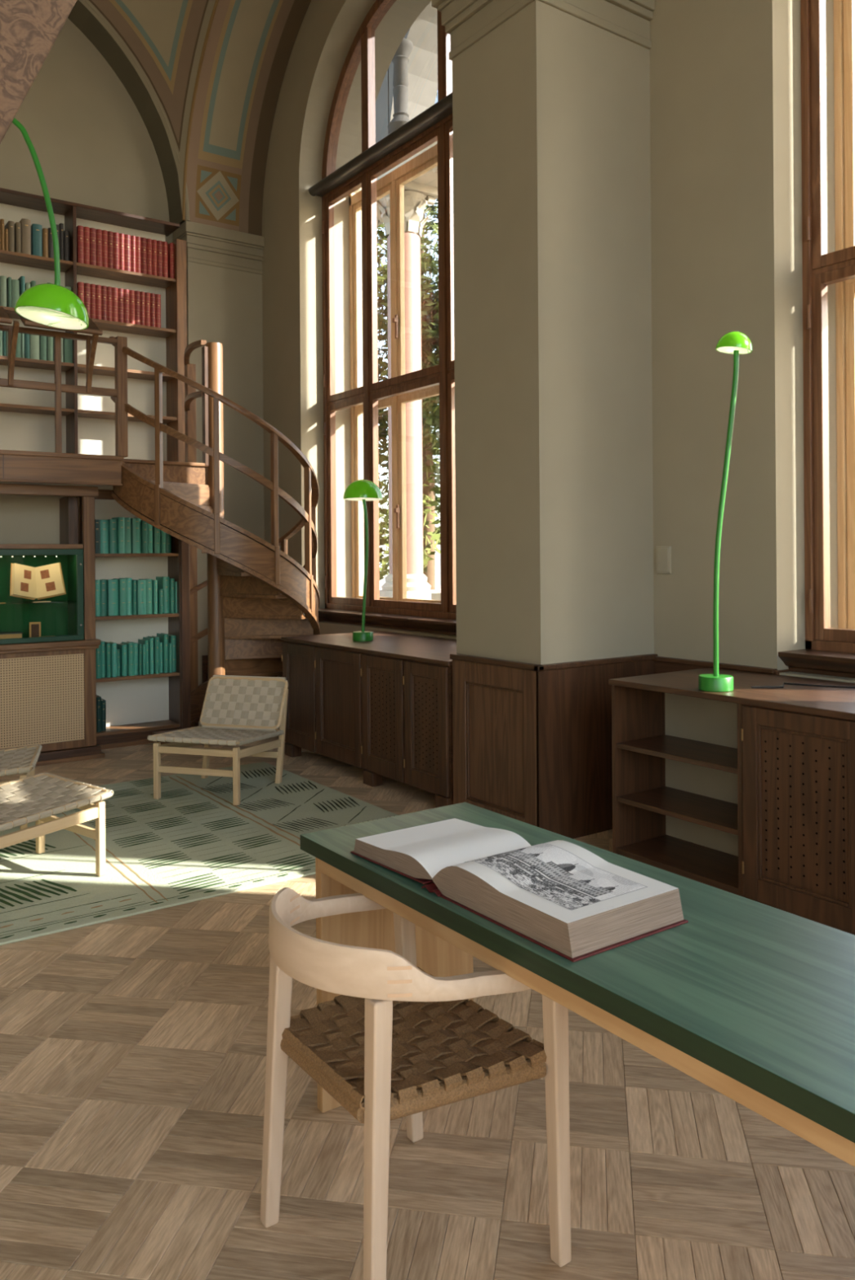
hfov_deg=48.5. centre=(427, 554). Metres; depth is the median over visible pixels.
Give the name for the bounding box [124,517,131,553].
book
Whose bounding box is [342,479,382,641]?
table lamp
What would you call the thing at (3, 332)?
book
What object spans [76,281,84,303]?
book
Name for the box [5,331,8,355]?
book
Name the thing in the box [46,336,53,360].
book
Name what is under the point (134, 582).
book
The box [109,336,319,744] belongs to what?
spiral staircase
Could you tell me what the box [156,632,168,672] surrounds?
book
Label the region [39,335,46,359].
book
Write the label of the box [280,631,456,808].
base cabinet
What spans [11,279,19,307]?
book
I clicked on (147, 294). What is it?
book
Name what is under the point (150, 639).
book
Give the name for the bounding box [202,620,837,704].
baseboard
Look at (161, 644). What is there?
book
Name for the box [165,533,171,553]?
book
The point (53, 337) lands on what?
book
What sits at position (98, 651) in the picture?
book
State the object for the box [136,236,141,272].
book
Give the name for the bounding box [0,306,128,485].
gallery
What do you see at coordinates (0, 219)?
book
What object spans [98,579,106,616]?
book
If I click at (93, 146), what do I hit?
wall
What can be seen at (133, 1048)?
floor
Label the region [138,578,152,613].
book
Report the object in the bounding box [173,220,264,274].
trim
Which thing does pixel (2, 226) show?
book
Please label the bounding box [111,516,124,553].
book
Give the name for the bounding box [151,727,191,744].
step
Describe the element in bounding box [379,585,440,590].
ground
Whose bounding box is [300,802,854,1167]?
table
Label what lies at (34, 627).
picture
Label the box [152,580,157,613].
book
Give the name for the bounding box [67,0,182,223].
trim
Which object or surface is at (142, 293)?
book
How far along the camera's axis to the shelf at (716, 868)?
4.43 m
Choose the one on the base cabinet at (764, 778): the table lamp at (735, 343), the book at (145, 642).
the table lamp at (735, 343)
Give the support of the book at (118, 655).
on the bookcase at (138, 706)
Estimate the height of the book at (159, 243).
0.335 m
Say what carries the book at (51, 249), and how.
on the bookcase at (27, 416)
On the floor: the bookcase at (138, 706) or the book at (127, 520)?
the bookcase at (138, 706)
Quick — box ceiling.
[0,0,76,144]
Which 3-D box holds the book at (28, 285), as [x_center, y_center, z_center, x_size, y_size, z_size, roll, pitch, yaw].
[-3.461,-2.212,8.190,0.035,0.235,0.172,0,0,-35]
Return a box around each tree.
[361,199,439,590]
[386,257,439,455]
[422,362,439,448]
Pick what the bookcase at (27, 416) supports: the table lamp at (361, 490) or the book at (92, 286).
the book at (92, 286)
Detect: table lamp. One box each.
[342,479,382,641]
[697,331,751,692]
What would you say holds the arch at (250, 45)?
attached to the wall at (726, 169)
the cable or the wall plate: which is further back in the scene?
the wall plate
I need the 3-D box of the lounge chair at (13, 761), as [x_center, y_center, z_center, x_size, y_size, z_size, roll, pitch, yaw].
[-2.522,1.168,5.158,0.757,0.677,0.636,0,0,-18]
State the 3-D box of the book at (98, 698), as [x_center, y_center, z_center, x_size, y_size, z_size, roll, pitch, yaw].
[-2.635,1.257,7.537,0.041,0.275,0.183,0,0,-35]
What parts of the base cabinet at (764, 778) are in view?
panel, panel, panel, door, moulding, door panel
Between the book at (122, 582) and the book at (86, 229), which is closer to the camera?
the book at (122, 582)
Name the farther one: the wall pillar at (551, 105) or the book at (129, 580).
the book at (129, 580)
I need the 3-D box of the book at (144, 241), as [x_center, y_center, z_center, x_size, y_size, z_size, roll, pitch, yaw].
[-2.650,-2.738,8.773,0.048,0.335,0.213,0,0,-35]
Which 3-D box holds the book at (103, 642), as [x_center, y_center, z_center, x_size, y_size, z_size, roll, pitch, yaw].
[-2.615,0.829,7.583,0.036,0.284,0.183,0,0,-35]
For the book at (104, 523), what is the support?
on the bookcase at (138, 706)
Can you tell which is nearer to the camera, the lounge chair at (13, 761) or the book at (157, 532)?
the lounge chair at (13, 761)
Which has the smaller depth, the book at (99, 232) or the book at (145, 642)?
the book at (145, 642)
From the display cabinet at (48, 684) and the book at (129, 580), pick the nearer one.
the display cabinet at (48, 684)
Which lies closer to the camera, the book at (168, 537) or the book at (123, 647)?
the book at (123, 647)
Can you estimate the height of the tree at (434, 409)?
9.131 m
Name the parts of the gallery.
rail, rail, fascia moulding, corner post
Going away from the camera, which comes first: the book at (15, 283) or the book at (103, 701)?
the book at (103, 701)
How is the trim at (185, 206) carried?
attached to the vault
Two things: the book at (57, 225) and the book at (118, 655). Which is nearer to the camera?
the book at (118, 655)
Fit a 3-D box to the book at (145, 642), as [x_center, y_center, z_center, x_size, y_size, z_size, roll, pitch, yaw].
[-2.327,0.832,7.787,0.032,0.274,0.182,0,0,-35]
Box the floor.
[0,710,854,1279]
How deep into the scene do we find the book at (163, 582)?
7.81 m
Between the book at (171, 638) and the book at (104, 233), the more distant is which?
the book at (104, 233)
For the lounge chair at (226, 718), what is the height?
0.677 m
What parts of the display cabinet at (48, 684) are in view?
panel, showcase frame, cane door, panel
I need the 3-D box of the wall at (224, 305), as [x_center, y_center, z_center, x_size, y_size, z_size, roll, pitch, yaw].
[-2.051,-0.615,9.433,0.795,4.460,0.360,0,0,-35]
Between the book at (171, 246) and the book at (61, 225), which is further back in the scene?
the book at (171, 246)
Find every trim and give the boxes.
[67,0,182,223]
[84,0,218,221]
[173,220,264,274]
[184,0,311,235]
[431,0,654,60]
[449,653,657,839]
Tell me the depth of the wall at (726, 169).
5.11 m
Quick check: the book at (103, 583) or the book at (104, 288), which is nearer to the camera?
the book at (103, 583)
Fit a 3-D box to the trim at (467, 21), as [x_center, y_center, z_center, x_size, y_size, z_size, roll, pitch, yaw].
[0.665,-3.085,5.408,0.945,0.440,0.890,0,0,-35]
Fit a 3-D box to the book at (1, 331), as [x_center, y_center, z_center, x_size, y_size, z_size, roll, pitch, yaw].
[-3.643,-1.810,8.059,0.038,0.265,0.172,0,0,-35]
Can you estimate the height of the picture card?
0.125 m
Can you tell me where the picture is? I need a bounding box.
[31,623,39,637]
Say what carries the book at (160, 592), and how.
on the bookcase at (138, 706)
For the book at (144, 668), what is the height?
0.242 m
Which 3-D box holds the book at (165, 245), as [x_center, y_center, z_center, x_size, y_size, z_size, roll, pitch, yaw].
[-2.487,-2.739,8.889,0.046,0.335,0.213,0,0,-35]
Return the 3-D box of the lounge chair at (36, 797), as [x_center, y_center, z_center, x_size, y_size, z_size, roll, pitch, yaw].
[-1.946,1.164,4.362,0.636,0.677,0.757,0,0,39]
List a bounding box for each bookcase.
[0,187,186,462]
[75,488,191,749]
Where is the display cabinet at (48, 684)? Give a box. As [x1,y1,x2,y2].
[0,483,105,766]
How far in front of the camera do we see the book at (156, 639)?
7.74 m
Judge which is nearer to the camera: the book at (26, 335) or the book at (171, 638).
the book at (171, 638)
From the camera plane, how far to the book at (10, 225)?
8.05 m
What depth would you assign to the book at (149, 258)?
8.71 m
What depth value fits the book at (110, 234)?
8.51 m
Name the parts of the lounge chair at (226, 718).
leg, rail, rail, leg, seat frame, leg, frame, rail, leg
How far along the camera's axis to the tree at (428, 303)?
16.68 m
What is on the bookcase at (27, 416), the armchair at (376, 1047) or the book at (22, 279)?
the book at (22, 279)
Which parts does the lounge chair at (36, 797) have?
leg, rail, seat frame, rail, leg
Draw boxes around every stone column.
[376,181,440,599]
[431,165,440,599]
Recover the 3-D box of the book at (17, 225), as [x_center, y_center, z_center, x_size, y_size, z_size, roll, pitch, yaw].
[-3.526,-2.703,8.146,0.042,0.258,0.173,0,0,-35]
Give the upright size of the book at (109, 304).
0.310 m
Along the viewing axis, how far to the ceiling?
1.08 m
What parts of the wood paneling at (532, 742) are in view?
panel moulding, panel frame, panel, cap moulding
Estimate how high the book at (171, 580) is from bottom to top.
0.286 m
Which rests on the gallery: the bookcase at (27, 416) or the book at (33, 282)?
the bookcase at (27, 416)
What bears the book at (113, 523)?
on the bookcase at (138, 706)
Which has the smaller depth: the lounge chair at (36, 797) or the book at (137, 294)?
the lounge chair at (36, 797)
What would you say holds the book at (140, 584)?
on the bookcase at (138, 706)
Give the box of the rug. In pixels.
[0,761,398,945]
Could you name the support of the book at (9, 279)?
on the bookcase at (27, 416)
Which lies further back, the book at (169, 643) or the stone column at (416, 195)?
the stone column at (416, 195)
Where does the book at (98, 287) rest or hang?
on the bookcase at (27, 416)
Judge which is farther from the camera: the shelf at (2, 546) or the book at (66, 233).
the book at (66, 233)
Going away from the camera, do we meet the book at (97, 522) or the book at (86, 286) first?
the book at (97, 522)
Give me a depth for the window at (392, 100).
8.33 m
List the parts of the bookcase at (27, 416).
shelf, panel, shelf, shelf, shelf, panel, shelf, shelf, shelf, shelf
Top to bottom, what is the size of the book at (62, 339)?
0.250 m
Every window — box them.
[308,0,456,635]
[777,0,854,678]
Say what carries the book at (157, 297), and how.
on the bookcase at (27, 416)
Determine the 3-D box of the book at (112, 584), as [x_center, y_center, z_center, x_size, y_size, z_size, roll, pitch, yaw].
[-2.546,0.340,7.620,0.080,0.288,0.183,0,0,-35]
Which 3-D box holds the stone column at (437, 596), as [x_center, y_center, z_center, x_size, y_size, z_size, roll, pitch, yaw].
[0.463,-1.954,10.571,0.672,5.000,0.672,0,0,-35]
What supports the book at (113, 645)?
on the bookcase at (138, 706)
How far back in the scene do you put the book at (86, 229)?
8.39 m
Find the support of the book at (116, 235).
on the bookcase at (27, 416)
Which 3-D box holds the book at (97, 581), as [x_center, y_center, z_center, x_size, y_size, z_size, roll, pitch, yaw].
[-2.645,0.342,7.535,0.042,0.286,0.183,0,0,-35]
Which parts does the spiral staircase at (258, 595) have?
tall post, well rail, well rail, rail, handrail, newel post, stringer moulding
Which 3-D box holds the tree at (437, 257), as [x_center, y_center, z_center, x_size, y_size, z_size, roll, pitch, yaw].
[2.196,-3.749,20.591,7.417,12.275,7.311,0,0,-35]
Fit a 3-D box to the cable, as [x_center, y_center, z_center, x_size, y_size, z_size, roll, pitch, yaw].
[1.872,0.588,4.158,0.848,0.010,0.212,0,0,23]
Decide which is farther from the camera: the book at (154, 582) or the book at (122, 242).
the book at (122, 242)
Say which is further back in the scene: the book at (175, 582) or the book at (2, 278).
the book at (2, 278)
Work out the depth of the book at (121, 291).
8.56 m
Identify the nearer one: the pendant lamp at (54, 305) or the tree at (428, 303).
the pendant lamp at (54, 305)
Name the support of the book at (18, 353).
on the bookcase at (27, 416)
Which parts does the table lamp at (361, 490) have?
lamp shade, stem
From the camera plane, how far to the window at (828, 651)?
4.85 m
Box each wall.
[0,17,184,497]
[186,261,264,685]
[262,0,854,683]
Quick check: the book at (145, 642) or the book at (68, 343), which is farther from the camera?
the book at (68, 343)
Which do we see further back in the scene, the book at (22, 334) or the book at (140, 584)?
the book at (22, 334)
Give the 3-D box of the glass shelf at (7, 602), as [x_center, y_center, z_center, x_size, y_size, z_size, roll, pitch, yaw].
[-3.407,0.354,6.703,1.755,0.006,0.280,0,0,-35]
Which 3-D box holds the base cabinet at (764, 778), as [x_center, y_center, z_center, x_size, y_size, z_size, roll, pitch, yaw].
[2.463,1.035,3.014,0.788,0.893,4.400,0,0,-35]
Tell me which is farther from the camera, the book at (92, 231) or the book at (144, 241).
the book at (144, 241)
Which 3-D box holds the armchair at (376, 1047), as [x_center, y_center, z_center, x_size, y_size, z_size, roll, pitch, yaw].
[-0.076,1.129,2.081,0.536,0.743,0.592,0,0,-35]
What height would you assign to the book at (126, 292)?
0.310 m
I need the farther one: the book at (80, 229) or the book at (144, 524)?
the book at (80, 229)
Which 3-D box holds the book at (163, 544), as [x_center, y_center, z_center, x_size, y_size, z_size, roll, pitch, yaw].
[-2.207,-0.133,7.847,0.037,0.238,0.183,0,0,-35]
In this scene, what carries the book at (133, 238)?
on the bookcase at (27, 416)
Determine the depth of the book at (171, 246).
8.84 m
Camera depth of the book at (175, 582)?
7.84 m
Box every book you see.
[0,218,0,249]
[0,218,4,250]
[0,275,6,306]
[0,330,3,355]
[0,631,23,639]
[2,331,5,355]
[4,221,14,252]
[4,228,8,250]
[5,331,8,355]
[6,276,11,306]
[9,562,66,599]
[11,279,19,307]
[14,222,21,253]
[15,333,21,357]
[17,275,25,296]
[19,218,31,254]
[21,333,24,358]
[24,333,29,358]
[25,282,31,290]
[29,334,39,359]
[30,280,35,287]
[31,223,42,256]
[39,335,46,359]
[42,227,48,257]
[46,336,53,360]
[48,227,53,258]
[53,337,54,361]
[56,224,59,246]
[58,222,63,260]
[61,337,63,362]
[63,231,69,261]
[63,338,72,363]
[76,225,84,263]
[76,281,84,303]
[84,226,89,264]
[84,283,90,318]
[89,227,96,265]
[90,284,95,318]
[94,519,100,553]
[95,284,102,319]
[95,579,100,616]
[95,644,101,678]
[96,229,102,266]
[96,694,101,732]
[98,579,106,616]
[100,520,108,553]
[101,285,106,319]
[101,640,105,677]
[101,698,106,731]
[102,230,107,267]
[105,641,111,677]
[106,286,112,320]
[106,519,117,553]
[106,578,118,615]
[106,641,116,676]
[107,231,113,268]
[111,287,118,321]
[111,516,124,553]
[113,232,119,269]
[114,578,126,615]
[116,643,127,675]
[116,648,120,676]
[118,288,124,322]
[119,233,124,270]
[119,577,132,614]
[121,641,133,675]
[124,234,131,271]
[124,288,129,323]
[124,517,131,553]
[129,289,135,324]
[130,235,136,271]
[130,641,137,675]
[131,518,141,553]
[132,579,146,614]
[132,580,137,614]
[134,290,140,324]
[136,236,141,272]
[137,639,149,674]
[137,643,142,675]
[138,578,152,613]
[139,643,146,674]
[140,291,145,325]
[141,237,146,274]
[141,520,147,553]
[142,636,154,674]
[145,292,150,325]
[146,238,152,275]
[147,523,153,553]
[147,635,159,673]
[150,293,155,326]
[151,239,157,275]
[152,525,160,553]
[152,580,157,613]
[155,293,160,327]
[155,576,169,613]
[156,240,163,276]
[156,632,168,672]
[157,588,164,613]
[159,641,163,672]
[160,530,166,553]
[162,241,168,277]
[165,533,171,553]
[168,243,174,278]
[168,577,174,613]
[168,634,176,671]
[168,642,171,672]
[174,581,177,613]
[350,817,688,962]
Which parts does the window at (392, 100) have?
sash, pane, sash, sash, sash, arched frame, sill, frame, handle, handle, pane, sash, sash, sash, sash, sash, pane, sash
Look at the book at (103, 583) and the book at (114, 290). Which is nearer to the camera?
the book at (103, 583)
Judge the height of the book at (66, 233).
0.262 m
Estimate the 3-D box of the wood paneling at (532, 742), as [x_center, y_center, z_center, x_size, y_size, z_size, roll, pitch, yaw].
[0.718,1.030,5.411,0.905,0.930,0.760,0,0,-35]
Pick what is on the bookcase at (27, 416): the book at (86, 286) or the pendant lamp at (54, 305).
the book at (86, 286)
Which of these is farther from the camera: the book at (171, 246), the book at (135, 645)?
the book at (171, 246)
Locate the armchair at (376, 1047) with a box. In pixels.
[260,887,570,1279]
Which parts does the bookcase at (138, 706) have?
panel, shelf, shelf, shelf, shelf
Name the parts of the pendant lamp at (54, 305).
stem, lamp shade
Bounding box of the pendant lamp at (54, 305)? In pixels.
[12,118,88,329]
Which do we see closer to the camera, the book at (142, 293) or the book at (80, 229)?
the book at (80, 229)
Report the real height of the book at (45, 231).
0.250 m
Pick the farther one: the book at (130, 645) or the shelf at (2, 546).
the book at (130, 645)
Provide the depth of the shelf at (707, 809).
4.45 m
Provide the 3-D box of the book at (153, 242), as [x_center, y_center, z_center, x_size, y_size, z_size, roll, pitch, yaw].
[-2.569,-2.739,8.830,0.042,0.335,0.213,0,0,-35]
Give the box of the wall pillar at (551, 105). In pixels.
[452,0,653,664]
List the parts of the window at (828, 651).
sill, frame, sash, sash, frame, sash, sash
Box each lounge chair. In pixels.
[0,744,42,829]
[0,772,113,876]
[146,675,288,805]
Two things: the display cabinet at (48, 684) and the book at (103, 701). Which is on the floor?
the display cabinet at (48, 684)
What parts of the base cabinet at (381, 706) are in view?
moulding, door, door panel, moulding, door panel, door, moulding, door panel, door, moulding, door panel, door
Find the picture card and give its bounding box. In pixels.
[29,622,40,637]
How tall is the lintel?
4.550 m
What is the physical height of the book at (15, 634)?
0.056 m
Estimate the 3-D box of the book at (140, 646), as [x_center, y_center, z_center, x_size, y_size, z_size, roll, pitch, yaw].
[-2.368,0.847,7.746,0.022,0.246,0.178,0,0,-35]
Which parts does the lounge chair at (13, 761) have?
rail, seat frame, leg, leg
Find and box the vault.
[79,0,215,208]
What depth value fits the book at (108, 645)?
7.52 m
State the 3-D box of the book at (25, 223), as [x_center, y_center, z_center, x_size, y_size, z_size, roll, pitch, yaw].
[-3.475,-2.724,8.182,0.072,0.300,0.173,0,0,-35]
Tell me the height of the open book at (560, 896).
0.084 m
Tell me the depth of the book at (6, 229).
8.02 m
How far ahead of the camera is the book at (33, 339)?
8.15 m
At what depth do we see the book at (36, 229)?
8.16 m
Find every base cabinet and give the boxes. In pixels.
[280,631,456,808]
[608,666,854,934]
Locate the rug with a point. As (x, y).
(190, 843)
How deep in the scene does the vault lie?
8.65 m
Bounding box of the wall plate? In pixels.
[655,546,671,573]
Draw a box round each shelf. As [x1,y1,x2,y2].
[0,543,83,549]
[0,600,75,604]
[615,835,737,893]
[616,734,737,773]
[616,786,737,835]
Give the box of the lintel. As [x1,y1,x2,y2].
[376,140,437,226]
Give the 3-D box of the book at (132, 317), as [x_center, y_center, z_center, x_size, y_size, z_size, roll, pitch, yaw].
[-2.737,-2.252,8.709,0.046,0.310,0.213,0,0,-35]
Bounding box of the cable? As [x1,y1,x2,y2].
[751,682,854,688]
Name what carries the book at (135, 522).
on the bookcase at (138, 706)
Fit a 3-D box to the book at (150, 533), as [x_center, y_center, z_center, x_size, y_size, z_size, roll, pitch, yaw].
[-2.308,-0.147,7.806,0.048,0.268,0.183,0,0,-35]
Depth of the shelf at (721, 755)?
4.45 m
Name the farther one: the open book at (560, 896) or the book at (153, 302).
the book at (153, 302)
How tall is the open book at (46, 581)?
0.290 m
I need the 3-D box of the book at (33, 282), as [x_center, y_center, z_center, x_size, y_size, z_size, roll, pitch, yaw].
[-3.425,-2.225,8.216,0.031,0.260,0.171,0,0,-35]
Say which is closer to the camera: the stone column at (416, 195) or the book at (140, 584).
the book at (140, 584)

